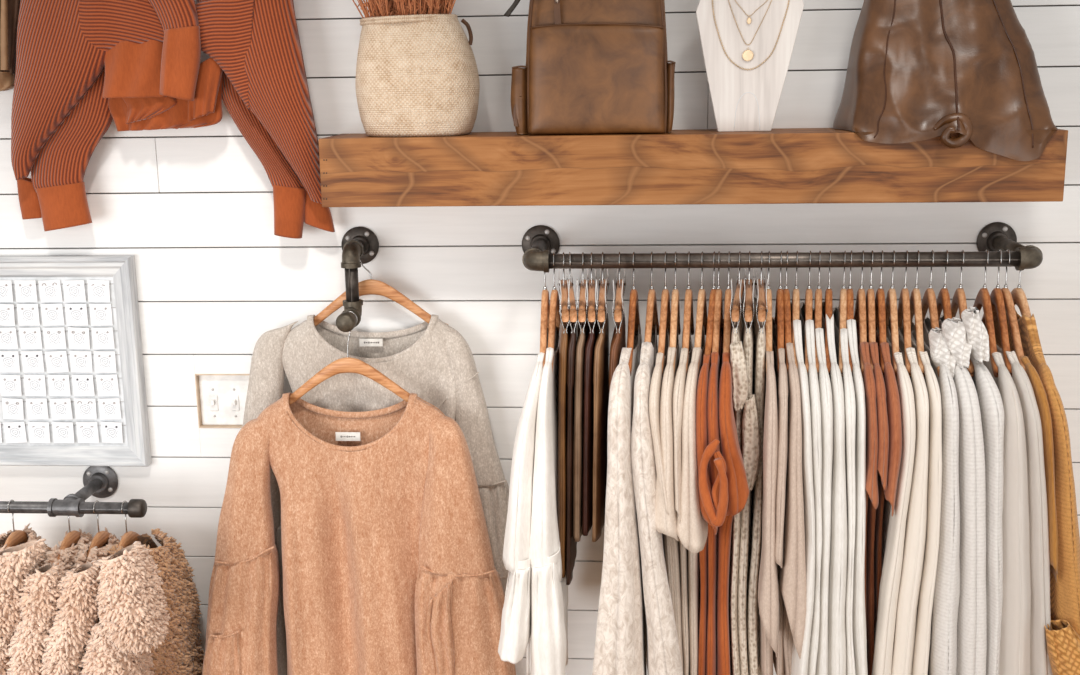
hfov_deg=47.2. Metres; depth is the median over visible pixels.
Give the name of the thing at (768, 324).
wooden hanger
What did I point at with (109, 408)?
card
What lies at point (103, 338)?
card
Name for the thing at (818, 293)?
wooden hanger
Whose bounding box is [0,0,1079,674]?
wall
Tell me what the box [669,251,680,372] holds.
wooden hanger
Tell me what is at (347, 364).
wooden hanger
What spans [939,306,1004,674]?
knit sweater
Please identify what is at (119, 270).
display
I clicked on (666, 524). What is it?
short sleeve top
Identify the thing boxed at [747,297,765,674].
sweater
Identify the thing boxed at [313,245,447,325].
wooden hanger
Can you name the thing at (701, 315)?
wooden hanger
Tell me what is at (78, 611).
coat
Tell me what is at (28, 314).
card
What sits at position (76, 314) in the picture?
card
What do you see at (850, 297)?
wooden hanger
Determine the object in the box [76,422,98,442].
card
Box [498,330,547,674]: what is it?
blouse
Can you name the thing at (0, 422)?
card
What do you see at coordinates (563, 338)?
skirt
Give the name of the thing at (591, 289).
hanger
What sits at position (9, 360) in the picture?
card
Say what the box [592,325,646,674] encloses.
sweater
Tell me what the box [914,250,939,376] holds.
wooden hanger
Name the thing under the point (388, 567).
sweater
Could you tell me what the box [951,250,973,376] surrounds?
wooden hanger
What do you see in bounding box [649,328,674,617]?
short sleeve top
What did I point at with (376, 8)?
dried grass
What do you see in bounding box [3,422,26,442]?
card
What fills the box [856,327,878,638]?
terracotta top
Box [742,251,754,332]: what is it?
hanger
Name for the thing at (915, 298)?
wooden hanger
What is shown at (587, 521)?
skirt
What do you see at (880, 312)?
wooden hanger
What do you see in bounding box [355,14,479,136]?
woven basket
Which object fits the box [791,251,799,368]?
wooden hanger
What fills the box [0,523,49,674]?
coat
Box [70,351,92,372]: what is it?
card
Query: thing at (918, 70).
tote
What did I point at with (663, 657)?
sweater
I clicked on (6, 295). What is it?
card
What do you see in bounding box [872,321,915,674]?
cardigan
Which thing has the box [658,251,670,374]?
wooden hanger
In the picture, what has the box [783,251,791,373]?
wooden hanger
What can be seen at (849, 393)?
tunic
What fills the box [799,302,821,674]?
tunic
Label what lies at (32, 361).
card
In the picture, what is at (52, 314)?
card
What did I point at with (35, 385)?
card
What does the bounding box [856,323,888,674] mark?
terracotta top
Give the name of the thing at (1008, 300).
wooden hanger
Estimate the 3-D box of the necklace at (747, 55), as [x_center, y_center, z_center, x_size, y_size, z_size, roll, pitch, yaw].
[0.456,-0.705,2.705,0.111,0.196,0.004,0,12,4]
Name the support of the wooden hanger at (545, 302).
hanging from the rail at (539, 243)
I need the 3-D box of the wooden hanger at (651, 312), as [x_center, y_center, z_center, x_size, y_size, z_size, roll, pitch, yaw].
[0.245,-0.075,2.717,0.016,0.231,0.430,1,12,9]
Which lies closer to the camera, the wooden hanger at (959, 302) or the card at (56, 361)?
the wooden hanger at (959, 302)
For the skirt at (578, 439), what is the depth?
2.61 m
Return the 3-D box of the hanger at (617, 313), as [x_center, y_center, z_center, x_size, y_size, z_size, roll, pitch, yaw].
[0.174,-0.117,2.713,0.025,0.145,0.380,0,12,5]
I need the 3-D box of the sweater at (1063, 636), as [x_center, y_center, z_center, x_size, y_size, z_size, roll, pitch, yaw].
[1.039,0.352,2.687,0.124,0.826,0.618,-2,12,-7]
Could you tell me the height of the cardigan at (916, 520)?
0.778 m
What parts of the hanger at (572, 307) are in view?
clip lever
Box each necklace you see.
[712,0,789,69]
[728,0,771,60]
[735,0,766,23]
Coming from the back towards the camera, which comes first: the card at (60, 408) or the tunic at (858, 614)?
the card at (60, 408)
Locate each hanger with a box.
[4,500,51,550]
[57,516,80,564]
[84,500,119,563]
[118,501,141,547]
[289,311,409,405]
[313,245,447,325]
[540,273,549,366]
[548,252,560,371]
[558,252,569,333]
[564,252,577,333]
[576,252,588,333]
[586,252,596,333]
[595,252,608,333]
[612,252,625,333]
[627,252,640,376]
[644,252,658,341]
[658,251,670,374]
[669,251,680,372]
[682,251,693,375]
[694,251,707,373]
[705,251,715,373]
[712,251,723,352]
[723,251,731,352]
[730,251,746,332]
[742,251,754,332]
[755,251,767,332]
[765,251,771,374]
[774,251,783,375]
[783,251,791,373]
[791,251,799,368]
[804,251,812,376]
[814,251,821,376]
[824,250,832,376]
[839,251,846,376]
[847,250,853,376]
[854,250,866,376]
[866,250,875,369]
[875,250,885,376]
[885,250,898,376]
[897,250,910,376]
[910,250,924,376]
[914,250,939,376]
[936,250,951,320]
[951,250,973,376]
[973,250,997,377]
[981,250,1011,376]
[992,250,1025,371]
[1011,271,1031,318]
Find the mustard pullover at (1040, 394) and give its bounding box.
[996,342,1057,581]
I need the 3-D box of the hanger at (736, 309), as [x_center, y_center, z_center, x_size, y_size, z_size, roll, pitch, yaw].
[0.434,-0.117,2.695,0.026,0.145,0.380,2,12,11]
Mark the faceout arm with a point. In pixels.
(353, 251)
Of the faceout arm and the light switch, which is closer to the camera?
the faceout arm
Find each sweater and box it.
[11,0,334,238]
[202,393,515,674]
[242,314,508,674]
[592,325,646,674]
[631,325,682,674]
[911,320,959,674]
[923,317,986,674]
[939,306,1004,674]
[994,310,1079,674]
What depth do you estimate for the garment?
2.89 m
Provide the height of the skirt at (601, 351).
0.463 m
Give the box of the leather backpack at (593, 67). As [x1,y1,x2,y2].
[503,0,675,134]
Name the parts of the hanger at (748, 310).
clip lever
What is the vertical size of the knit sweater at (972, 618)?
0.832 m
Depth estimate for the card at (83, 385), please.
3.12 m
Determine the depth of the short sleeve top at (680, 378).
2.49 m
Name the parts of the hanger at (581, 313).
clip lever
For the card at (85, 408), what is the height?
0.054 m
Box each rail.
[0,466,146,517]
[522,222,1042,272]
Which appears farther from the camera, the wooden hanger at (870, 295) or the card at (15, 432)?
the card at (15, 432)
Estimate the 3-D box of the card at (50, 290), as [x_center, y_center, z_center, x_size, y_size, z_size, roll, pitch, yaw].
[-1.215,-0.115,3.069,0.056,0.056,0.004,0,12,2]
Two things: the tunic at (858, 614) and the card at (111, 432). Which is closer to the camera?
the tunic at (858, 614)
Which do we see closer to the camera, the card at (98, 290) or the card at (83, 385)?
the card at (98, 290)
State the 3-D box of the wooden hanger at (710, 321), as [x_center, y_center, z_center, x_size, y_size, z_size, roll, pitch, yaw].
[0.380,-0.075,2.708,0.016,0.231,0.430,2,12,12]
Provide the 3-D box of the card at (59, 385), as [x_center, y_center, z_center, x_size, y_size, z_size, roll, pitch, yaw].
[-1.213,0.121,3.119,0.054,0.054,0.004,0,12,4]
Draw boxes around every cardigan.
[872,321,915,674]
[886,319,928,674]
[898,321,941,674]
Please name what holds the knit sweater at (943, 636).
hanging from the wooden hanger at (929, 298)
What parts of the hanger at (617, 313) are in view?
clip lever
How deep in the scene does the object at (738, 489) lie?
2.49 m
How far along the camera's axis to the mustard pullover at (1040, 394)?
2.44 m
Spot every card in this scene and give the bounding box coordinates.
[0,280,12,301]
[0,304,14,325]
[0,327,17,348]
[0,351,19,371]
[0,375,21,395]
[0,422,1,442]
[2,398,23,419]
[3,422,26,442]
[14,280,36,301]
[17,304,39,325]
[19,327,41,348]
[21,351,43,371]
[24,375,45,395]
[26,398,48,418]
[28,422,49,442]
[38,280,62,301]
[41,304,63,325]
[43,327,65,348]
[45,351,68,372]
[48,375,70,395]
[49,398,72,419]
[52,422,74,442]
[63,280,85,301]
[65,304,87,325]
[68,327,89,348]
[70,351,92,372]
[72,375,94,395]
[74,398,96,418]
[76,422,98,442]
[87,280,109,301]
[89,304,112,325]
[91,327,114,348]
[94,351,116,372]
[96,374,118,395]
[98,398,120,419]
[101,422,122,442]
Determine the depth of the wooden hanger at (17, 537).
3.01 m
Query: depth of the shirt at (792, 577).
2.50 m
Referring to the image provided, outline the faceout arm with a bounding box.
[336,226,378,331]
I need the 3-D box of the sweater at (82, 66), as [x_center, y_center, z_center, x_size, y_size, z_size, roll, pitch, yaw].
[-0.888,-0.595,2.861,0.777,0.748,0.168,0,12,4]
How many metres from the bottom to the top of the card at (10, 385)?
0.054 m
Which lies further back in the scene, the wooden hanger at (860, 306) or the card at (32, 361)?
the card at (32, 361)
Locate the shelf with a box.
[319,128,1067,206]
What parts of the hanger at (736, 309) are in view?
clip lever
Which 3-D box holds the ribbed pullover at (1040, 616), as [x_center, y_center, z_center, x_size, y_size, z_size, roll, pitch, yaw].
[0.987,0.377,2.722,0.100,0.769,0.561,-2,12,-3]
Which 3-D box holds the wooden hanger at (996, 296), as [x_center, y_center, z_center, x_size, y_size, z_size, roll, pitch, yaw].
[0.985,-0.075,2.667,0.016,0.231,0.430,1,12,11]
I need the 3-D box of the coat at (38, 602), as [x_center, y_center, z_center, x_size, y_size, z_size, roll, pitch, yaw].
[-1.168,0.790,3.006,0.199,0.640,0.477,-2,12,-5]
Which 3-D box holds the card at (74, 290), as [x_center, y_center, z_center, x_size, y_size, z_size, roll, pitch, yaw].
[-1.154,-0.114,3.063,0.054,0.054,0.004,-1,12,5]
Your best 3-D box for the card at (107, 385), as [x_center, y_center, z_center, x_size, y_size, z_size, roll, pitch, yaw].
[-1.088,0.121,3.111,0.056,0.056,0.004,0,12,3]
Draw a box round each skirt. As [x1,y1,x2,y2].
[558,308,568,577]
[566,321,576,584]
[573,304,587,541]
[582,304,597,535]
[592,305,608,541]
[609,307,625,392]
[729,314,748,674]
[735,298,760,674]
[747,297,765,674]
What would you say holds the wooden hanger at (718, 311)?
hanging from the rail at (539, 243)
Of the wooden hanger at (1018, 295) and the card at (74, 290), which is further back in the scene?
the card at (74, 290)
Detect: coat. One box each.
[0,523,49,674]
[5,528,92,674]
[40,527,119,674]
[77,528,204,674]
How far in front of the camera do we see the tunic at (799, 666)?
2.49 m
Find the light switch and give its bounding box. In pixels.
[195,374,249,427]
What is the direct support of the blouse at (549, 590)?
hanging from the wooden hanger at (554, 315)
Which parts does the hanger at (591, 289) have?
clip lever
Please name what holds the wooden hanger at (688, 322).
hanging from the rail at (539, 243)
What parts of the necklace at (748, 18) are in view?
chain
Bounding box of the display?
[0,255,151,466]
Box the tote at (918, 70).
[833,0,1057,160]
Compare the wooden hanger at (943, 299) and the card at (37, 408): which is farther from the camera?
the card at (37, 408)
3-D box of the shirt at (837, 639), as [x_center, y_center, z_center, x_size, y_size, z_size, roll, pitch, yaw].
[0.629,0.351,2.742,0.052,0.838,0.562,0,12,4]
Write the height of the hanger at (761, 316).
0.145 m
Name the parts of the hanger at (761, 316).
clip lever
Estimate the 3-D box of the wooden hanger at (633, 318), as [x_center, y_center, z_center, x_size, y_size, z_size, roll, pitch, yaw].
[0.206,-0.075,2.720,0.016,0.231,0.430,1,12,7]
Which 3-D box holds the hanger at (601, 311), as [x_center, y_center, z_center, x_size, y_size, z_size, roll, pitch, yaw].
[0.138,-0.117,2.715,0.025,0.145,0.380,0,12,4]
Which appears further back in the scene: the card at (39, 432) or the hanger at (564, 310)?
the card at (39, 432)
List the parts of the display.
frame rail, frame rail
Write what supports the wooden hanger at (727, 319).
hanging from the rail at (539, 243)
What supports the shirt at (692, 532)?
hanging from the wooden hanger at (701, 315)
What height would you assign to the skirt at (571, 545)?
0.562 m
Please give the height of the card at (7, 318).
0.056 m
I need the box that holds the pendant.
[742,50,753,60]
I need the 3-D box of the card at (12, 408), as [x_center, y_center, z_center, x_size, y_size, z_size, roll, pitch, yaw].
[-1.339,0.182,3.140,0.056,0.056,0.004,0,12,5]
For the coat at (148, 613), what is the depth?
2.78 m
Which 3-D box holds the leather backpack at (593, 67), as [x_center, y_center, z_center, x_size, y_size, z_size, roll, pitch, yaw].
[0.108,-0.692,2.745,0.389,0.472,0.186,0,12,4]
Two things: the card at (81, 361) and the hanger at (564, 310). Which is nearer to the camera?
the hanger at (564, 310)
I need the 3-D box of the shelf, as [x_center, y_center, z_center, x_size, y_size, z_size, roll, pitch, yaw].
[0.325,-0.390,2.810,1.616,0.152,0.235,0,12,4]
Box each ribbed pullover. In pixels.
[983,352,1030,674]
[996,344,1052,674]
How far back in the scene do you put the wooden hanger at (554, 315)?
2.67 m
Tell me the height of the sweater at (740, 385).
0.853 m
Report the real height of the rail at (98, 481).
0.092 m
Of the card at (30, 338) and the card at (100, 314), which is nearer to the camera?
the card at (100, 314)
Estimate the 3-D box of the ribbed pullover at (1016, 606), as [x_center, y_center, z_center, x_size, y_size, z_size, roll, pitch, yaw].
[0.979,0.378,2.724,0.089,0.767,0.562,0,12,4]
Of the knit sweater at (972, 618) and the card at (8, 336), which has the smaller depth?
the knit sweater at (972, 618)
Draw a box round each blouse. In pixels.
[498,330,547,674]
[529,328,567,674]
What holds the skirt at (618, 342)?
hanging from the hanger at (617, 313)
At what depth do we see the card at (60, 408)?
3.13 m
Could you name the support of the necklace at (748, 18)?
hanging from the bust
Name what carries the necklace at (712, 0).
hanging from the bust
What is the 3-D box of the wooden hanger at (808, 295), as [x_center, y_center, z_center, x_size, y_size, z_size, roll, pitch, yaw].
[0.585,-0.075,2.694,0.016,0.231,0.430,2,12,11]
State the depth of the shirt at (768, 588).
2.50 m
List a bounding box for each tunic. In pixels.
[790,302,814,674]
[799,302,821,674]
[812,308,832,674]
[832,307,855,674]
[835,305,867,674]
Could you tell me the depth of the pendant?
2.72 m
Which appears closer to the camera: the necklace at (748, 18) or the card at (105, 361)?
the necklace at (748, 18)
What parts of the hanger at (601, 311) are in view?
clip lever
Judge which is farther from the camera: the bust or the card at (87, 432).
the card at (87, 432)
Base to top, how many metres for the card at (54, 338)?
0.055 m
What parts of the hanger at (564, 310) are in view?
clip lever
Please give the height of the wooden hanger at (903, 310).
0.231 m
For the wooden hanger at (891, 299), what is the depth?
2.61 m
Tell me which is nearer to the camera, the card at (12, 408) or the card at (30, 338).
the card at (30, 338)
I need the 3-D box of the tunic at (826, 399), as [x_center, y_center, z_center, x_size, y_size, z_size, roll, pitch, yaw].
[0.606,0.363,2.747,0.039,0.814,0.558,1,12,7]
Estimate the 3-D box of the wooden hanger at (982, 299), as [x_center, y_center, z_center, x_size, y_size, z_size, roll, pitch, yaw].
[0.958,-0.075,2.669,0.016,0.231,0.430,1,12,10]
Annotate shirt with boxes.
[677,325,707,674]
[758,351,779,674]
[772,317,788,674]
[772,321,805,674]
[822,301,847,674]
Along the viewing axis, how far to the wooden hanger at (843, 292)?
2.62 m
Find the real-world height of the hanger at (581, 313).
0.145 m
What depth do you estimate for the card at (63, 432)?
3.14 m
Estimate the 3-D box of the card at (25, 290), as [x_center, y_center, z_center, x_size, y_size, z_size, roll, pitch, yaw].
[-1.277,-0.115,3.071,0.054,0.054,0.004,0,11,5]
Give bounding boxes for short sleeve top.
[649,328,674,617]
[655,325,683,674]
[672,327,692,674]
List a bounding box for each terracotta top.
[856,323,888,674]
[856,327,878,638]
[866,323,901,628]
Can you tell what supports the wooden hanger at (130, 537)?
hanging from the rail at (98, 481)
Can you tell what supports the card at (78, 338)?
attached to the display
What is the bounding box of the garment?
[0,0,20,90]
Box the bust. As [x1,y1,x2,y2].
[696,0,803,131]
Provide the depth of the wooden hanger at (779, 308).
2.62 m
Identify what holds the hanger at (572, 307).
hanging from the rail at (539, 243)
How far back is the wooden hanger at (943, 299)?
2.64 m
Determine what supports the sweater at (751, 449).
hanging from the hanger at (748, 310)
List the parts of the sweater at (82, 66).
wrap panel, wrap panel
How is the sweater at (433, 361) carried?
hanging from the wooden hanger at (371, 286)
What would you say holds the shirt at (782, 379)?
hanging from the wooden hanger at (779, 308)
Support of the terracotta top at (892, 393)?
hanging from the wooden hanger at (880, 312)
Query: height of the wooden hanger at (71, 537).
0.218 m
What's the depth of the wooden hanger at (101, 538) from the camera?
2.99 m
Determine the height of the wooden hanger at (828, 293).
0.231 m
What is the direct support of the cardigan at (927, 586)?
hanging from the wooden hanger at (915, 298)
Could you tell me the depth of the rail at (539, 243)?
2.67 m
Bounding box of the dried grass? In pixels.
[352,0,455,17]

